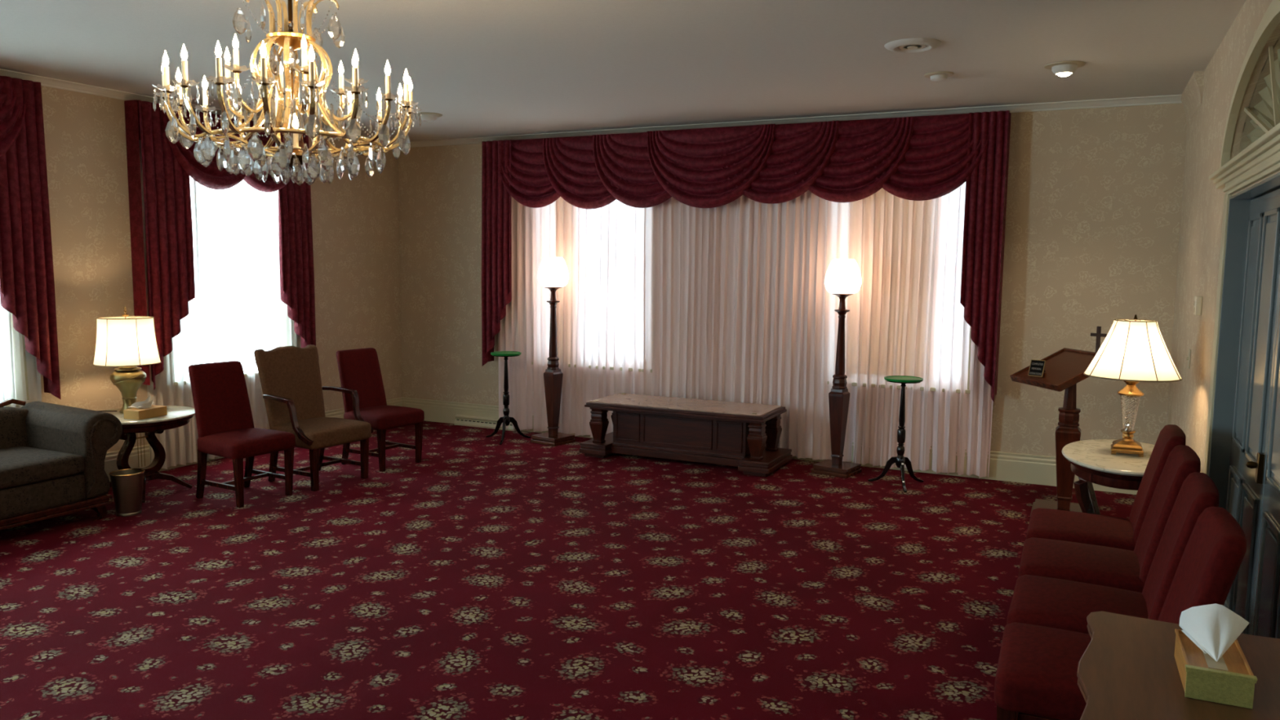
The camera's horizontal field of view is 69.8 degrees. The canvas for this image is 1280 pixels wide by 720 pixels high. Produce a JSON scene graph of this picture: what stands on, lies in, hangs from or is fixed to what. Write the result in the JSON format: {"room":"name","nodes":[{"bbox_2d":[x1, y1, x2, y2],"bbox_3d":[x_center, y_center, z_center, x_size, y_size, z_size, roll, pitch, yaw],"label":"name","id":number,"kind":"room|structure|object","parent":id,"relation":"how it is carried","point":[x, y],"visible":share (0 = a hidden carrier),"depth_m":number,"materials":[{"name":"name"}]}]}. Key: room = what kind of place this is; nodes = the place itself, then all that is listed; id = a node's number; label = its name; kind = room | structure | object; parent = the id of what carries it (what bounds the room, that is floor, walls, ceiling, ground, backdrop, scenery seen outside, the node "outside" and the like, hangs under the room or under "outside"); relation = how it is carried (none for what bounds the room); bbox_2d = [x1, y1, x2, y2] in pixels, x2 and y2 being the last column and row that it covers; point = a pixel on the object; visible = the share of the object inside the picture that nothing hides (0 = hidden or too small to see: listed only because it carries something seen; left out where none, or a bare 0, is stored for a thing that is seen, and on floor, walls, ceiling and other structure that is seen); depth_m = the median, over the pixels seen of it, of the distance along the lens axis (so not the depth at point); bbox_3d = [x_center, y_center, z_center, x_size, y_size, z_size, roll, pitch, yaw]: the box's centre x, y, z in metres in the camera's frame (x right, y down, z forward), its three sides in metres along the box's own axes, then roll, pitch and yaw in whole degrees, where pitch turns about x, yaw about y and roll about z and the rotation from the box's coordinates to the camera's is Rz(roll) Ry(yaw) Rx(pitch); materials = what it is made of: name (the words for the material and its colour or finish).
{"room":"funeral home viewing room","nodes":[
{"label":"funeral home viewing room","id":0,"kind":"room"},
{"bbox_2d":[40,85,401,452],"bbox_3d":[-5.179,-0.349,5.031,0.180,3.000,11.327,3,7,26],"label":"wall","id":1,"kind":"structure","parent":0,"point":[355,222],"depth_m":7.12,"materials":[{"name":"paint"}]},
{"bbox_2d":[5,334,29,406],"bbox_3d":[-4.713,-0.679,5.840,0.165,2.120,1.420,3,7,26],"label":"window","id":2,"kind":"structure","parent":1,"relation":"in","point":[23,337],"depth_m":6.52,"materials":[{"name":"beige paint"}]},
{"bbox_2d":[0,75,61,399],"bbox_3d":[-4.561,-0.739,5.726,0.270,2.245,1.708,3,7,26],"label":"swag valance","id":3,"kind":"object","parent":1,"relation":"attached to","point":[27,282],"visible":1,"depth_m":6.32,"materials":[{"name":"red fabric"}]},
{"bbox_2d":[0,299,41,408],"bbox_3d":[-4.637,-0.373,5.799,0.106,2.860,1.590,3,7,26],"label":"sheer curtain","id":4,"kind":"object","parent":3,"relation":"hanging from","point":[12,375],"visible":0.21,"depth_m":6.42,"materials":[{"name":"fabric"}]},
{"bbox_2d":[0,68,391,146],"bbox_3d":[-5.005,-1.817,4.902,0.085,0.050,11.147,3,7,26],"label":"trim","id":5,"kind":"structure","parent":1,"relation":"attached to","point":[46,82],"depth_m":6.77,"materials":[{"name":"paint"}]},
{"bbox_2d":[173,372,258,386],"bbox_3d":[-3.637,-0.898,8.052,0.165,2.120,1.360,3,7,26],"label":"window","id":6,"kind":"structure","parent":1,"relation":"in","point":[175,384],"depth_m":7.66,"materials":[{"name":"beige paint"}]},
{"bbox_2d":[124,99,315,390],"bbox_3d":[-3.501,-0.955,7.908,0.270,2.245,1.718,3,7,26],"label":"swag valance","id":7,"kind":"object","parent":1,"relation":"attached to","point":[167,166],"visible":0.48,"depth_m":7.34,"materials":[{"name":"red fabric"}]},
{"bbox_2d":[138,139,301,469],"bbox_3d":[-3.577,-0.589,7.986,0.101,2.860,1.590,3,7,26],"label":"sheer curtain","id":8,"kind":"object","parent":7,"relation":"hanging from","point":[237,309],"visible":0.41,"depth_m":7.96,"materials":[{"name":"fabric"}]},
{"bbox_2d":[104,397,402,481],"bbox_3d":[-5.063,1.024,5.211,0.022,0.235,11.147,3,7,26],"label":"baseboard","id":9,"kind":"structure","parent":1,"relation":"attached to","point":[110,460],"depth_m":7.38,"materials":[{"name":"beige paint"}]},
{"bbox_2d":[0,420,1136,719],"bbox_3d":[-1.214,1.423,3.380,8.938,0.100,11.507,3,7,26],"label":"floor","id":10,"kind":"structure","parent":0,"point":[480,578],"depth_m":4.85,"materials":[{"name":"carpet"}]},
{"bbox_2d":[0,398,122,530],"bbox_3d":[-4.339,0.740,5.296,0.792,0.803,2.390,3,7,26],"label":"sofa","id":11,"kind":"object","parent":10,"relation":"on","point":[52,456],"visible":1,"depth_m":5.97,"materials":[{"name":"fabric"}]},
{"bbox_2d":[0,446,84,489],"bbox_3d":[-4.085,0.688,5.683,0.660,0.147,0.916,3,7,26],"label":"seat cushion","id":12,"kind":"object","parent":11,"relation":"on","point":[21,468],"depth_m":5.77,"materials":[{"name":"fabric"}]},
{"bbox_2d":[108,468,144,516],"bbox_3d":[-3.487,0.904,6.249,0.214,0.292,0.214,3,7,26],"label":"trash can","id":13,"kind":"object","parent":10,"relation":"on","point":[126,484],"visible":1,"depth_m":6.19,"materials":[{"name":"metal"}]},
{"bbox_2d":[102,405,195,502],"bbox_3d":[-3.685,0.689,6.782,0.740,0.595,0.780,3,7,26],"label":"table","id":14,"kind":"object","parent":10,"relation":"on","point":[177,416],"visible":0.64,"depth_m":6.69,"materials":[{"name":"brown wood"}]},
{"bbox_2d":[93,306,161,413],"bbox_3d":[-3.781,-0.007,6.771,0.445,0.790,0.445,3,7,26],"label":"table lamp","id":15,"kind":"object","parent":14,"relation":"on","point":[126,342],"visible":0.98,"depth_m":6.64,"materials":[{"name":"white fabric"}]},
{"bbox_2d":[123,395,167,420],"bbox_3d":[-3.554,0.331,6.593,0.140,0.158,0.250,2,6,18],"label":"tissue box","id":16,"kind":"object","parent":14,"relation":"on","point":[144,409],"visible":1,"depth_m":6.55,"materials":[{"name":"beige cardboard"}]},
{"bbox_2d":[188,360,295,507],"bbox_3d":[-2.924,0.522,6.707,0.594,0.975,0.526,4,7,30],"label":"dining chair","id":17,"kind":"object","parent":10,"relation":"on","point":[225,427],"visible":1,"depth_m":6.67,"materials":[{"name":"red fabric"}]},
{"bbox_2d":[253,344,373,491],"bbox_3d":[-2.576,0.432,7.244,0.671,1.051,0.674,4,7,30],"label":"armchair","id":18,"kind":"object","parent":10,"relation":"on","point":[291,382],"visible":0.88,"depth_m":7.21,"materials":[{"name":"beige fabric"}]},
{"bbox_2d":[336,347,424,471],"bbox_3d":[-2.243,0.408,7.868,0.594,0.975,0.526,4,7,31],"label":"dining chair","id":19,"kind":"object","parent":10,"relation":"on","point":[359,369],"visible":0.87,"depth_m":7.85,"materials":[{"name":"red fabric"}]},
{"bbox_2d":[485,351,530,444],"bbox_3d":[-1.356,0.354,8.970,0.408,0.862,0.441,3,7,26],"label":"plant stand","id":20,"kind":"object","parent":10,"relation":"on","point":[506,420],"visible":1,"depth_m":8.94,"materials":[{"name":"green wood"}]},
{"bbox_2d":[530,257,575,446],"bbox_3d":[-0.836,-0.091,8.836,0.320,1.790,0.300,5,8,38],"label":"lamp","id":21,"kind":"object","parent":10,"relation":"on","point":[553,273],"visible":1,"depth_m":8.80,"materials":[{"name":"brown wood"}]},
{"bbox_2d":[579,392,792,476],"bbox_3d":[0.399,0.631,8.154,1.780,0.520,0.675,3,7,26],"label":"table","id":22,"kind":"object","parent":10,"relation":"on","point":[723,433],"visible":1,"depth_m":7.96,"materials":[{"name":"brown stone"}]},
{"bbox_2d":[811,258,862,478],"bbox_3d":[1.669,0.059,7.650,0.320,1.790,0.300,5,7,37],"label":"lamp","id":23,"kind":"object","parent":10,"relation":"on","point":[842,279],"visible":1,"depth_m":7.61,"materials":[{"name":"brown wood"}]},
{"bbox_2d":[867,375,923,492],"bbox_3d":[2.021,0.566,7.272,0.408,0.862,0.441,3,7,26],"label":"plant stand","id":24,"kind":"object","parent":10,"relation":"on","point":[900,460],"visible":1,"depth_m":7.24,"materials":[{"name":"brown wood"}]},
{"bbox_2d":[1009,326,1106,515],"bbox_3d":[2.973,0.428,6.420,0.564,1.337,0.684,0,6,-2],"label":"lectern","id":25,"kind":"object","parent":10,"relation":"on","point":[1065,367],"visible":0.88,"depth_m":6.35,"materials":[{"name":"brown wood"}]},
{"bbox_2d":[1027,359,1045,377],"bbox_3d":[2.810,0.057,6.456,0.074,0.122,0.150,-1,6,-16],"label":"card","id":26,"kind":"object","parent":25,"relation":"on","point":[1037,367],"visible":1,"depth_m":6.45,"materials":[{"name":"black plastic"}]},
{"bbox_2d":[1026,424,1186,551],"bbox_3d":[2.276,0.803,4.532,0.653,0.975,0.526,3,7,26],"label":"dining chair","id":27,"kind":"object","parent":10,"relation":"on","point":[1117,532],"visible":0.38,"depth_m":4.42,"materials":[{"name":"red fabric"}]},
{"bbox_2d":[1062,439,1155,515],"bbox_3d":[2.740,0.877,5.229,0.650,0.695,1.000,3,7,26],"label":"round table","id":28,"kind":"object","parent":10,"relation":"on","point":[1091,460],"visible":0.38,"depth_m":5.00,"materials":[{"name":"white stone"}]},
{"bbox_2d":[1083,314,1182,457],"bbox_3d":[2.770,0.137,5.175,0.492,0.790,0.492,3,7,26],"label":"table lamp","id":29,"kind":"object","parent":28,"relation":"on","point":[1134,351],"visible":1,"depth_m":5.05,"materials":[{"name":"white fabric"}]},
{"bbox_2d":[1017,444,1200,592],"bbox_3d":[2.018,0.856,3.999,0.653,0.975,0.526,3,7,25],"label":"dining chair","id":30,"kind":"object","parent":10,"relation":"on","point":[1109,566],"visible":0.49,"depth_m":3.89,"materials":[{"name":"red fabric"}]},
{"bbox_2d":[1006,471,1218,633],"bbox_3d":[1.760,0.908,3.470,0.653,0.975,0.526,4,7,26],"label":"dining chair","id":31,"kind":"object","parent":10,"relation":"on","point":[1042,601],"visible":0.44,"depth_m":3.39,"materials":[{"name":"red fabric"}]},
{"bbox_2d":[994,506,1246,719],"bbox_3d":[1.513,0.959,2.961,0.653,0.975,0.526,3,7,25],"label":"dining chair","id":32,"kind":"object","parent":10,"relation":"on","point":[1036,678],"visible":0.59,"depth_m":2.85,"materials":[{"name":"red fabric"}]},
{"bbox_2d":[1076,611,1279,719],"bbox_3d":[1.134,1.171,1.794,0.552,0.781,1.595,3,7,26],"label":"console table","id":33,"kind":"object","parent":10,"relation":"on","point":[1128,669],"visible":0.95,"depth_m":2.15,"materials":[{"name":"brown wood"}]},
{"bbox_2d":[1173,603,1257,708],"bbox_3d":[1.325,0.652,2.118,0.136,0.187,0.248,3,7,24],"label":"tissue box","id":34,"kind":"object","parent":33,"relation":"on","point":[1212,665],"visible":1,"depth_m":2.09,"materials":[{"name":"cardboard"},{"name":"paper"}]},
{"bbox_2d":[0,0,1246,141],"bbox_3d":[-1.182,-1.670,3.058,8.938,0.120,11.507,3,7,26],"label":"ceiling","id":35,"kind":"structure","parent":0,"point":[491,68],"depth_m":5.52,"materials":[{"name":"paint"}]},
{"bbox_2d":[152,0,422,185],"bbox_3d":[-1.279,-1.145,3.366,0.934,0.989,0.920,-4,8,-39],"label":"chandelier","id":36,"kind":"object","parent":35,"relation":"hanging from","point":[304,162],"visible":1,"depth_m":3.28,"materials":[{"name":"gold metal"}]},
{"bbox_2d":[152,50,214,142],"bbox_3d":[-1.645,-0.924,3.264,0.305,0.283,0.307,3,7,26],"label":"candle","id":37,"kind":"object","parent":36,"relation":"on","point":[174,133],"depth_m":3.23,"materials":[{"name":"white glass"}]},
{"bbox_2d":[171,44,218,135],"bbox_3d":[-1.483,-0.901,3.064,0.090,0.283,0.168,3,7,26],"label":"candle","id":38,"kind":"object","parent":36,"relation":"on","point":[184,82],"depth_m":3.03,"materials":[{"name":"white glass"}]},
{"bbox_2d":[192,75,222,149],"bbox_3d":[-1.639,-0.951,3.522,0.168,0.283,0.090,3,7,26],"label":"candle","id":39,"kind":"object","parent":36,"relation":"on","point":[206,110],"depth_m":3.53,"materials":[{"name":"white glass"}]},
{"bbox_2d":[215,48,251,119],"bbox_3d":[-1.487,-1.017,3.370,0.142,0.261,0.098,3,7,26],"label":"candle","id":40,"kind":"object","parent":36,"relation":"on","point":[232,112],"depth_m":3.37,"materials":[{"name":"white glass"}]},
{"bbox_2d":[222,34,262,113],"bbox_3d":[-1.382,-0.998,3.204,0.090,0.261,0.153,3,7,26],"label":"candle","id":41,"kind":"object","parent":36,"relation":"on","point":[235,68],"depth_m":3.18,"materials":[{"name":"white glass"}]},
{"bbox_2d":[269,67,285,125],"bbox_3d":[-1.382,-1.035,3.560,0.138,0.261,0.110,3,7,26],"label":"candle","id":42,"kind":"object","parent":36,"relation":"on","point":[280,77],"depth_m":3.55,"materials":[{"name":"glass"}]},
{"bbox_2d":[204,40,368,138],"bbox_3d":[-1.164,-0.896,3.044,0.388,0.283,0.384,3,7,26],"label":"candle","id":43,"kind":"object","parent":36,"relation":"on","point":[312,129],"depth_m":3.06,"materials":[{"name":"glass"}]},
{"bbox_2d":[235,87,359,156],"bbox_3d":[-1.399,-0.970,3.732,0.388,0.283,0.384,3,7,26],"label":"candle","id":44,"kind":"object","parent":36,"relation":"on","point":[239,121],"depth_m":3.63,"materials":[{"name":"glass"}]},
{"bbox_2d":[291,35,316,149],"bbox_3d":[-1.192,-0.940,3.215,0.171,0.375,0.118,3,7,26],"label":"candle","id":45,"kind":"object","parent":36,"relation":"on","point":[304,108],"depth_m":3.24,"materials":[{"name":"glass"}]},
{"bbox_2d":[321,60,351,126],"bbox_3d":[-1.178,-1.033,3.555,0.090,0.261,0.153,3,7,26],"label":"candle","id":46,"kind":"object","parent":36,"relation":"on","point":[341,89],"depth_m":3.57,"materials":[{"name":"white glass"}]},
{"bbox_2d":[327,48,368,120],"bbox_3d":[-1.073,-1.014,3.389,0.142,0.261,0.098,3,7,26],"label":"candle","id":47,"kind":"object","parent":36,"relation":"on","point":[361,81],"depth_m":3.39,"materials":[{"name":"white glass"}]},
{"bbox_2d":[356,87,390,155],"bbox_3d":[-1.079,-0.965,3.712,0.090,0.283,0.168,3,7,26],"label":"candle","id":48,"kind":"object","parent":36,"relation":"on","point":[379,119],"depth_m":3.73,"materials":[{"name":"white glass"}]},
{"bbox_2d":[362,60,399,142],"bbox_3d":[-0.923,-0.915,3.253,0.168,0.283,0.090,3,7,26],"label":"candle","id":49,"kind":"object","parent":36,"relation":"on","point":[383,134],"depth_m":3.23,"materials":[{"name":"white glass"}]},
{"bbox_2d":[373,68,422,152],"bbox_3d":[-0.917,-0.942,3.512,0.305,0.283,0.307,3,7,26],"label":"candle","id":50,"kind":"object","parent":36,"relation":"on","point":[402,141],"depth_m":3.49,"materials":[{"name":"white glass"}]},
{"bbox_2d":[414,111,442,121],"bbox_3d":[-1.829,-2.096,7.937,0.236,0.054,0.236,3,7,26],"label":"ceiling spotlight","id":51,"kind":"object","parent":35,"relation":"attached to","point":[426,117],"visible":0.93,"depth_m":7.88,"materials":[{"name":"white plastic"}]},
{"bbox_2d":[884,37,942,53],"bbox_3d":[1.565,-1.798,5.268,0.316,0.023,0.316,3,7,26],"label":"ceiling speaker","id":52,"kind":"object","parent":35,"relation":"attached to","point":[917,45],"visible":1,"depth_m":5.22,"materials":[{"name":"paint"}]},
{"bbox_2d":[924,71,954,82],"bbox_3d":[1.975,-1.866,6.066,0.190,0.045,0.190,3,7,26],"label":"smoke detector","id":53,"kind":"object","parent":35,"relation":"attached to","point":[939,76],"visible":1,"depth_m":6.02,"materials":[{"name":"plastic"}]},
{"bbox_2d":[1044,60,1085,76],"bbox_3d":[2.659,-1.813,5.750,0.236,0.070,0.236,3,7,26],"label":"ceiling spotlight","id":54,"kind":"object","parent":35,"relation":"attached to","point":[1061,68],"visible":1,"depth_m":5.70,"materials":[{"name":"white plastic"}]},
{"bbox_2d":[398,102,1186,456],"bbox_3d":[0.728,-0.653,8.553,7.738,3.000,0.180,3,7,26],"label":"wall","id":55,"kind":"structure","parent":0,"point":[1094,197],"depth_m":7.23,"materials":[{"name":"paint"}]},
{"bbox_2d":[453,414,515,431],"bbox_3d":[-1.632,0.661,9.673,0.765,0.105,0.056,3,7,26],"label":"air vent","id":56,"kind":"object","parent":55,"relation":"attached to","point":[464,420],"visible":0.78,"depth_m":9.69,"materials":[{"name":"beige metal"}]},
{"bbox_2d":[531,361,652,372],"bbox_3d":[-0.448,-0.972,9.034,1.420,2.110,0.165,3,7,26],"label":"window","id":57,"kind":"structure","parent":55,"relation":"in","point":[569,365],"depth_m":8.97,"materials":[{"name":"beige paint"}]},
{"bbox_2d":[481,110,1011,402],"bbox_3d":[0.628,-0.934,8.272,4.928,2.275,0.340,3,7,26],"label":"swag valance","id":58,"kind":"object","parent":55,"relation":"attached to","point":[918,157],"visible":1,"depth_m":7.85,"materials":[{"name":"red fabric"}]},
{"bbox_2d":[497,182,992,477],"bbox_3d":[0.699,-0.597,8.395,4.830,2.880,0.114,3,7,26],"label":"sheer curtain","id":59,"kind":"object","parent":58,"relation":"hanging from","point":[731,301],"visible":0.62,"depth_m":8.21,"materials":[{"name":"fabric"}]},
{"bbox_2d":[401,396,1137,494],"bbox_3d":[0.669,0.731,8.605,7.378,0.235,0.022,3,7,26],"label":"baseboard","id":60,"kind":"structure","parent":55,"relation":"attached to","point":[1003,466],"depth_m":7.53,"materials":[{"name":"beige paint"}]},
{"bbox_2d":[410,93,1182,147],"bbox_3d":[0.685,-2.108,8.281,7.378,0.050,0.085,3,7,26],"label":"trim","id":61,"kind":"structure","parent":55,"relation":"attached to","point":[1169,99],"depth_m":7.70,"materials":[{"name":"paint"}]},
{"bbox_2d":[827,327,970,393],"bbox_3d":[2.212,-0.811,7.757,1.330,2.110,0.165,3,7,26],"label":"window","id":62,"kind":"structure","parent":55,"relation":"in","point":[967,391],"depth_m":7.57,"materials":[{"name":"beige paint"}]},
{"bbox_2d":[1166,0,1279,472],"bbox_3d":[1.808,0.063,1.777,0.500,3.000,11.147,3,7,26],"label":"wall","id":63,"kind":"structure","parent":0,"point":[1202,203],"depth_m":5.27,"materials":[{"name":"paint"}]},
{"bbox_2d":[1186,348,1191,368],"bbox_3d":[3.416,-0.008,5.718,0.018,0.120,0.074,3,7,26],"label":"light switch","id":64,"kind":"object","parent":63,"relation":"attached to","point":[1188,358],"visible":1,"depth_m":5.69,"materials":[{"name":"beige plastic"}]},
{"bbox_2d":[1187,348,1191,368],"bbox_3d":[3.421,-0.008,5.715,0.006,0.120,0.074,3,7,26],"label":"switch plate","id":65,"kind":"object","parent":64,"relation":"attached to","point":[1189,350],"depth_m":5.69,"materials":[{"name":"beige plastic"}]},
{"bbox_2d":[1181,71,1204,124],"bbox_3d":[3.793,-1.792,6.322,0.055,0.210,0.947,3,7,26],"label":"trim","id":66,"kind":"structure","parent":63,"relation":"attached to","point":[1192,95],"depth_m":6.16,"materials":[{"name":"paper"}]},
{"bbox_2d":[1193,295,1202,315],"bbox_3d":[3.232,-0.316,5.319,0.037,0.110,0.090,3,7,26],"label":"thermostat","id":67,"kind":"object","parent":63,"relation":"attached to","point":[1197,303],"visible":1,"depth_m":5.28,"materials":[{"name":"beige plastic"}]},
{"bbox_2d":[1203,151,1279,475],"bbox_3d":[2.405,0.300,3.661,0.028,2.152,2.140,3,7,26],"label":"trim","id":68,"kind":"structure","parent":63,"relation":"attached to","point":[1271,165],"depth_m":4.46,"materials":[{"name":"beige paint"}]},
{"bbox_2d":[1208,172,1279,639],"bbox_3d":[2.465,0.339,3.635,0.131,2.080,1.900,3,7,26],"label":"trim","id":69,"kind":"structure","parent":63,"relation":"attached to","point":[1239,202],"depth_m":4.44,"materials":[{"name":"paint"}]},
{"bbox_2d":[1208,122,1279,188],"bbox_3d":[2.400,-0.809,3.554,0.065,0.079,2.680,3,7,26],"label":"trim","id":70,"kind":"structure","parent":63,"relation":"attached to","point":[1267,145],"depth_m":3.69,"materials":[{"name":"beige paint"}]},
{"bbox_2d":[1219,0,1279,167],"bbox_3d":[2.417,-1.117,3.515,0.034,0.550,2.520,3,7,26],"label":"trim","id":71,"kind":"structure","parent":63,"relation":"attached to","point":[1270,20],"depth_m":4.04,"materials":[{"name":"beige paint"}]},
{"bbox_2d":[1223,188,1279,635],"bbox_3d":[2.677,0.302,4.050,0.103,2.048,0.927,3,7,26],"label":"door","id":72,"kind":"structure","parent":63,"relation":"in","point":[1261,284],"depth_m":3.92,"materials":[{"name":"paint"}]},
{"bbox_2d":[1244,45,1279,147],"bbox_3d":[2.478,-1.063,3.490,0.066,0.450,2.320,3,7,26],"label":"window","id":73,"kind":"structure","parent":63,"relation":"in","point":[1268,109],"depth_m":3.96,"materials":[{"name":"beige paint"}]},
{"bbox_2d":[1252,299,1279,638],"bbox_3d":[2.292,0.386,3.204,0.057,2.048,0.927,3,7,26],"label":"door","id":74,"kind":"structure","parent":63,"relation":"in","point":[1267,597],"depth_m":3.47,"materials":[{"name":"paint"}]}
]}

